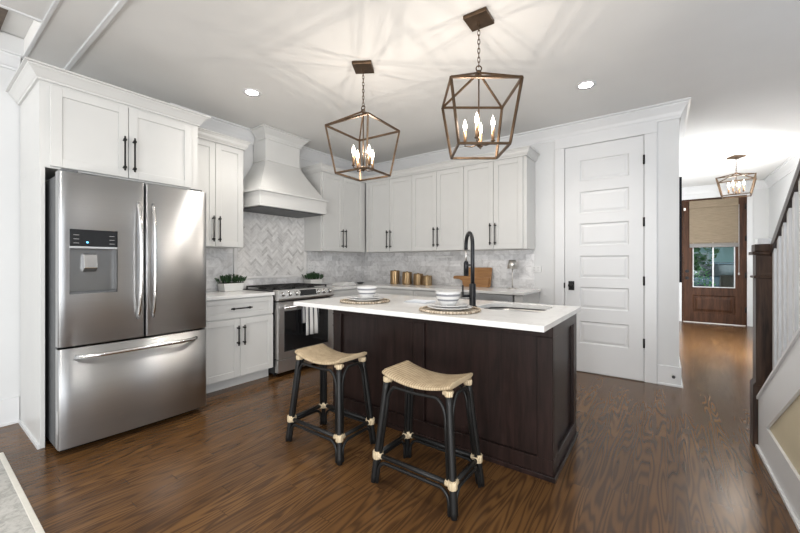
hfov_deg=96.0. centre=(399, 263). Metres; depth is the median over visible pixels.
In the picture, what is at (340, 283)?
open book
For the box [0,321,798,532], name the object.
floor
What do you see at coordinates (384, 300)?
placemat
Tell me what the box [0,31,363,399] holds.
wall
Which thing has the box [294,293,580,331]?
island countertop
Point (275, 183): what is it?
range hood
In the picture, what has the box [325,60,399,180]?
lantern pendant
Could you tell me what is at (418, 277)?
canister
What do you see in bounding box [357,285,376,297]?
bowl
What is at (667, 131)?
wall
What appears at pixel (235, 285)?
potted plant
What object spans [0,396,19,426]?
baseboard
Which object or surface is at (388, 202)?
upper cabinet
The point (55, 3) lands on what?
trim
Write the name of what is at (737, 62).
ceiling
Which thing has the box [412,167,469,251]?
upper cabinet
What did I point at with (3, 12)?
ceiling panel
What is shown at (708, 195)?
door frame
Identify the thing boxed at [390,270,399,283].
canister
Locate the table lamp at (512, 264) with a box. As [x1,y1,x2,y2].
[507,260,517,288]
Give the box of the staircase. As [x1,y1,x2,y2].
[749,159,799,532]
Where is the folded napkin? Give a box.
[404,299,435,303]
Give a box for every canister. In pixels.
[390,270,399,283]
[402,271,411,284]
[414,273,422,284]
[423,275,431,285]
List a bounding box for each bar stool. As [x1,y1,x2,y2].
[285,343,375,465]
[371,360,483,520]
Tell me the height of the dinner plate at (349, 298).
0.024 m
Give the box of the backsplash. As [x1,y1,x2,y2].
[206,248,533,291]
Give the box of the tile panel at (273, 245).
[233,211,306,278]
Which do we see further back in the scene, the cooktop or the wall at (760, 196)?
the wall at (760, 196)
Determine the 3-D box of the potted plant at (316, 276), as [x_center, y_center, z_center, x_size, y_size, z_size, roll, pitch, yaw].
[-1.156,0.199,4.785,0.192,0.194,0.263,0,0,36]
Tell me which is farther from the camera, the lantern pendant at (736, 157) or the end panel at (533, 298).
the lantern pendant at (736, 157)
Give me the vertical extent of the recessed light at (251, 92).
0.004 m
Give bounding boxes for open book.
[331,282,355,285]
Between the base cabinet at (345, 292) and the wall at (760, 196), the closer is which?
the base cabinet at (345, 292)
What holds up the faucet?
on the island countertop at (553, 315)
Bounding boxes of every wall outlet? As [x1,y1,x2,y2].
[307,263,313,270]
[531,266,541,271]
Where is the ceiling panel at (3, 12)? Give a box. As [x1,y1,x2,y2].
[0,7,7,29]
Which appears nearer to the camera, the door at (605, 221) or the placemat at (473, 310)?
the placemat at (473, 310)
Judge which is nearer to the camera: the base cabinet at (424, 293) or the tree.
the base cabinet at (424, 293)
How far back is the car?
16.50 m
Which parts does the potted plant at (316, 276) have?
pot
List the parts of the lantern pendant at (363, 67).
chain, stem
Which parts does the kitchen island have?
shoe moulding, frame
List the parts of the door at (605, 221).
latch plate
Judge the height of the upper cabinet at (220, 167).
1.103 m
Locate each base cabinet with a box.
[205,295,272,393]
[329,288,358,348]
[376,288,413,295]
[414,290,461,298]
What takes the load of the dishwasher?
on the floor
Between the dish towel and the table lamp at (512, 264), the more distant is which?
the table lamp at (512, 264)
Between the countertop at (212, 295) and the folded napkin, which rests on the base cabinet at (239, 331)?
the countertop at (212, 295)
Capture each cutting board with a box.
[453,276,488,286]
[466,267,491,286]
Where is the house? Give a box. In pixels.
[694,242,733,261]
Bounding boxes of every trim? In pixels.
[0,0,60,59]
[63,0,128,70]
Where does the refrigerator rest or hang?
on the floor
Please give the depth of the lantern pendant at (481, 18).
2.23 m
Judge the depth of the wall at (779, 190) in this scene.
6.18 m
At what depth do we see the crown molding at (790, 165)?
6.67 m
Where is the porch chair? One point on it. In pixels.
(725, 280)
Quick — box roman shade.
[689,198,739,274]
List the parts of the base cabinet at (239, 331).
door, handle, drawer, handle, handle, door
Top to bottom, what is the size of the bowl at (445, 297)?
0.092 m
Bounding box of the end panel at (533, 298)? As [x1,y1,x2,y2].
[514,292,538,303]
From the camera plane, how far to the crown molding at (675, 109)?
4.05 m
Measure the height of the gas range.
0.928 m
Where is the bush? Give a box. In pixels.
[694,267,715,286]
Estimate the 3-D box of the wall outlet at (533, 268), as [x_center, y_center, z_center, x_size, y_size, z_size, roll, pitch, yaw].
[1.593,0.064,4.205,0.115,0.072,0.018,0,0,36]
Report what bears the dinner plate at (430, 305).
on the placemat at (473, 310)
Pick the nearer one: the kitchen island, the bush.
the kitchen island
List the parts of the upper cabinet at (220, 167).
door, handle, handle, crown, door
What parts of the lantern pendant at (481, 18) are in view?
stem, chain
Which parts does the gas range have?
knob, handle, storage drawer, control panel, oven door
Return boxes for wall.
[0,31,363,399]
[364,118,771,380]
[683,188,768,244]
[769,169,795,237]
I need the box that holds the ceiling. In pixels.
[0,0,799,187]
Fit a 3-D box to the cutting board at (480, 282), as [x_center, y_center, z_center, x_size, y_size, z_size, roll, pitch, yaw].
[0.899,0.227,4.598,0.494,0.136,0.049,0,0,36]
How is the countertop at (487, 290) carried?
on the base cabinet at (345, 292)
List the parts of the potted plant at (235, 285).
pot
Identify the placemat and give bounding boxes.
[340,298,389,303]
[419,305,480,314]
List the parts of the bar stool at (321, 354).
leg, leg, seat, leg, leg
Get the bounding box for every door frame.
[555,122,656,383]
[679,190,752,325]
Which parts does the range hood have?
crown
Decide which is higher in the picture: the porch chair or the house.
the house
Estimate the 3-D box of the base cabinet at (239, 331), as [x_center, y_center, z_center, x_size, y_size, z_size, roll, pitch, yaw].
[-1.766,0.753,3.582,0.657,0.852,0.763,0,0,36]
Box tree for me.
[694,242,719,271]
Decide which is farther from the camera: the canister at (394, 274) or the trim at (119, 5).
the canister at (394, 274)
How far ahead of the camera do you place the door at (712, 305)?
7.03 m
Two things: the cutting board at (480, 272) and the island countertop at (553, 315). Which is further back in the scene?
the cutting board at (480, 272)
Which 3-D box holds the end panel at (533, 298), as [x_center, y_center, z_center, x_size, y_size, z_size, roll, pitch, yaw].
[1.403,0.753,3.968,0.088,0.852,0.600,0,0,36]
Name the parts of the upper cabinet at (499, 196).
door, door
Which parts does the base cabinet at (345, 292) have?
drawer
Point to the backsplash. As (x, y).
(336, 267)
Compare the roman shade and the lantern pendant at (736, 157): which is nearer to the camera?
the lantern pendant at (736, 157)
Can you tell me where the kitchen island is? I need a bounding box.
[332,307,577,483]
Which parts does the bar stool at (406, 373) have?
leg, leg, seat, leg, leg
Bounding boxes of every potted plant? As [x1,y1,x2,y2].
[214,274,246,291]
[302,271,323,283]
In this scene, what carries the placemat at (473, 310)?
on the island countertop at (553, 315)
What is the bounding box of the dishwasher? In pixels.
[462,292,513,301]
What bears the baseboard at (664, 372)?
attached to the wall
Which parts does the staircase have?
newel post, shoe moulding, panel, handrail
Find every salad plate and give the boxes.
[350,295,379,299]
[432,302,467,307]
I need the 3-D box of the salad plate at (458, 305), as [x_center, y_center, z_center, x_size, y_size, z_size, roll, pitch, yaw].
[0.311,0.264,2.257,0.227,0.019,0.227,0,0,36]
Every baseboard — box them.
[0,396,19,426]
[657,358,682,387]
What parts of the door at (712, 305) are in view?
sill plate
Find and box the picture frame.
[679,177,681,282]
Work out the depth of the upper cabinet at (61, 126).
2.52 m
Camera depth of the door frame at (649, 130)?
3.58 m
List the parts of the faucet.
lever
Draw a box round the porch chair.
[720,275,733,286]
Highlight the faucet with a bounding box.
[462,231,476,306]
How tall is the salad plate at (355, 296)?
0.019 m
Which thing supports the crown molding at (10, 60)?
attached to the wall at (9, 108)
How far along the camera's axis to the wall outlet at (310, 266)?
4.89 m
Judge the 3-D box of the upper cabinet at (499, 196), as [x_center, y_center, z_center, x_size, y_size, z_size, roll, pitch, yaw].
[1.164,-0.673,4.280,0.753,1.020,0.377,0,0,36]
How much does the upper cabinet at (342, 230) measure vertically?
1.020 m
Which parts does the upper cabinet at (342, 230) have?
door, door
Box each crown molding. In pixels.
[0,48,20,70]
[168,97,690,175]
[301,145,539,182]
[682,150,799,195]
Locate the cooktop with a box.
[243,287,306,291]
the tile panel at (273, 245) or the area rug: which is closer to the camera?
the area rug
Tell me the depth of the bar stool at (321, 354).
2.34 m
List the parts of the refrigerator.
dispenser panel, door, freezer drawer, handle, handle, handle, door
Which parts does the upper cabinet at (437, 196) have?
door, door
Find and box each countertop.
[206,290,274,300]
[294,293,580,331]
[314,282,540,294]
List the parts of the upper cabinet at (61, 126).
shoe moulding, panel, door, crown, handle, handle, door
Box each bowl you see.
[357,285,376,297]
[435,290,460,305]
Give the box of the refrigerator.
[45,168,205,451]
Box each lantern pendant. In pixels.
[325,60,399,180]
[441,7,523,159]
[715,155,756,198]
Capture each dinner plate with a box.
[347,297,382,301]
[427,304,472,311]
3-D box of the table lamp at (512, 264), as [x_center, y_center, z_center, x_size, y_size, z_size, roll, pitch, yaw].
[1.320,0.127,4.229,0.120,0.338,0.120,0,0,36]
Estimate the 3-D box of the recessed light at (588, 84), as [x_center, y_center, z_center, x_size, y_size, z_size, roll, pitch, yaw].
[1.601,-1.534,3.099,0.160,0.004,0.160,0,0,36]
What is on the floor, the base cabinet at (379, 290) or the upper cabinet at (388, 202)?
the base cabinet at (379, 290)
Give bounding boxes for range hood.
[243,124,328,217]
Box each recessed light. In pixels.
[242,88,260,96]
[576,80,596,89]
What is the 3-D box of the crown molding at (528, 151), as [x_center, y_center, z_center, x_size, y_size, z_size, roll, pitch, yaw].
[0.207,-1.224,4.649,2.984,0.085,0.874,0,0,16]
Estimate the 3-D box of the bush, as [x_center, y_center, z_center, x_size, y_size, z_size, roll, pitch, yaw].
[7.688,0.880,9.171,0.571,1.598,0.532,0,0,36]
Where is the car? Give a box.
[694,262,733,286]
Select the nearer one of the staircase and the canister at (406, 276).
the staircase
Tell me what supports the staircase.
on the floor
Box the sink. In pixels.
[485,307,544,311]
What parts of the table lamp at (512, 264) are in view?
lamp shade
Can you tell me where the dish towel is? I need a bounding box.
[301,307,318,334]
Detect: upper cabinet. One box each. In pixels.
[5,57,210,449]
[198,127,250,248]
[304,171,364,252]
[366,176,415,252]
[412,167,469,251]
[464,156,534,250]
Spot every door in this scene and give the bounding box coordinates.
[564,136,644,379]
[682,195,746,325]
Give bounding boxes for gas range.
[243,283,333,375]
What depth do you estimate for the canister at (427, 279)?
4.84 m
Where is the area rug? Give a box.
[0,452,44,532]
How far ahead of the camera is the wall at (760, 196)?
6.68 m
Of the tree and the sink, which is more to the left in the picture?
the sink
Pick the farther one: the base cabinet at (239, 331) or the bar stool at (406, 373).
the base cabinet at (239, 331)
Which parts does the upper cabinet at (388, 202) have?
door, door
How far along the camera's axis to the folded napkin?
2.72 m
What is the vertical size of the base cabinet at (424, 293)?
0.852 m
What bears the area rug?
on the floor
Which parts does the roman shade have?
shade panel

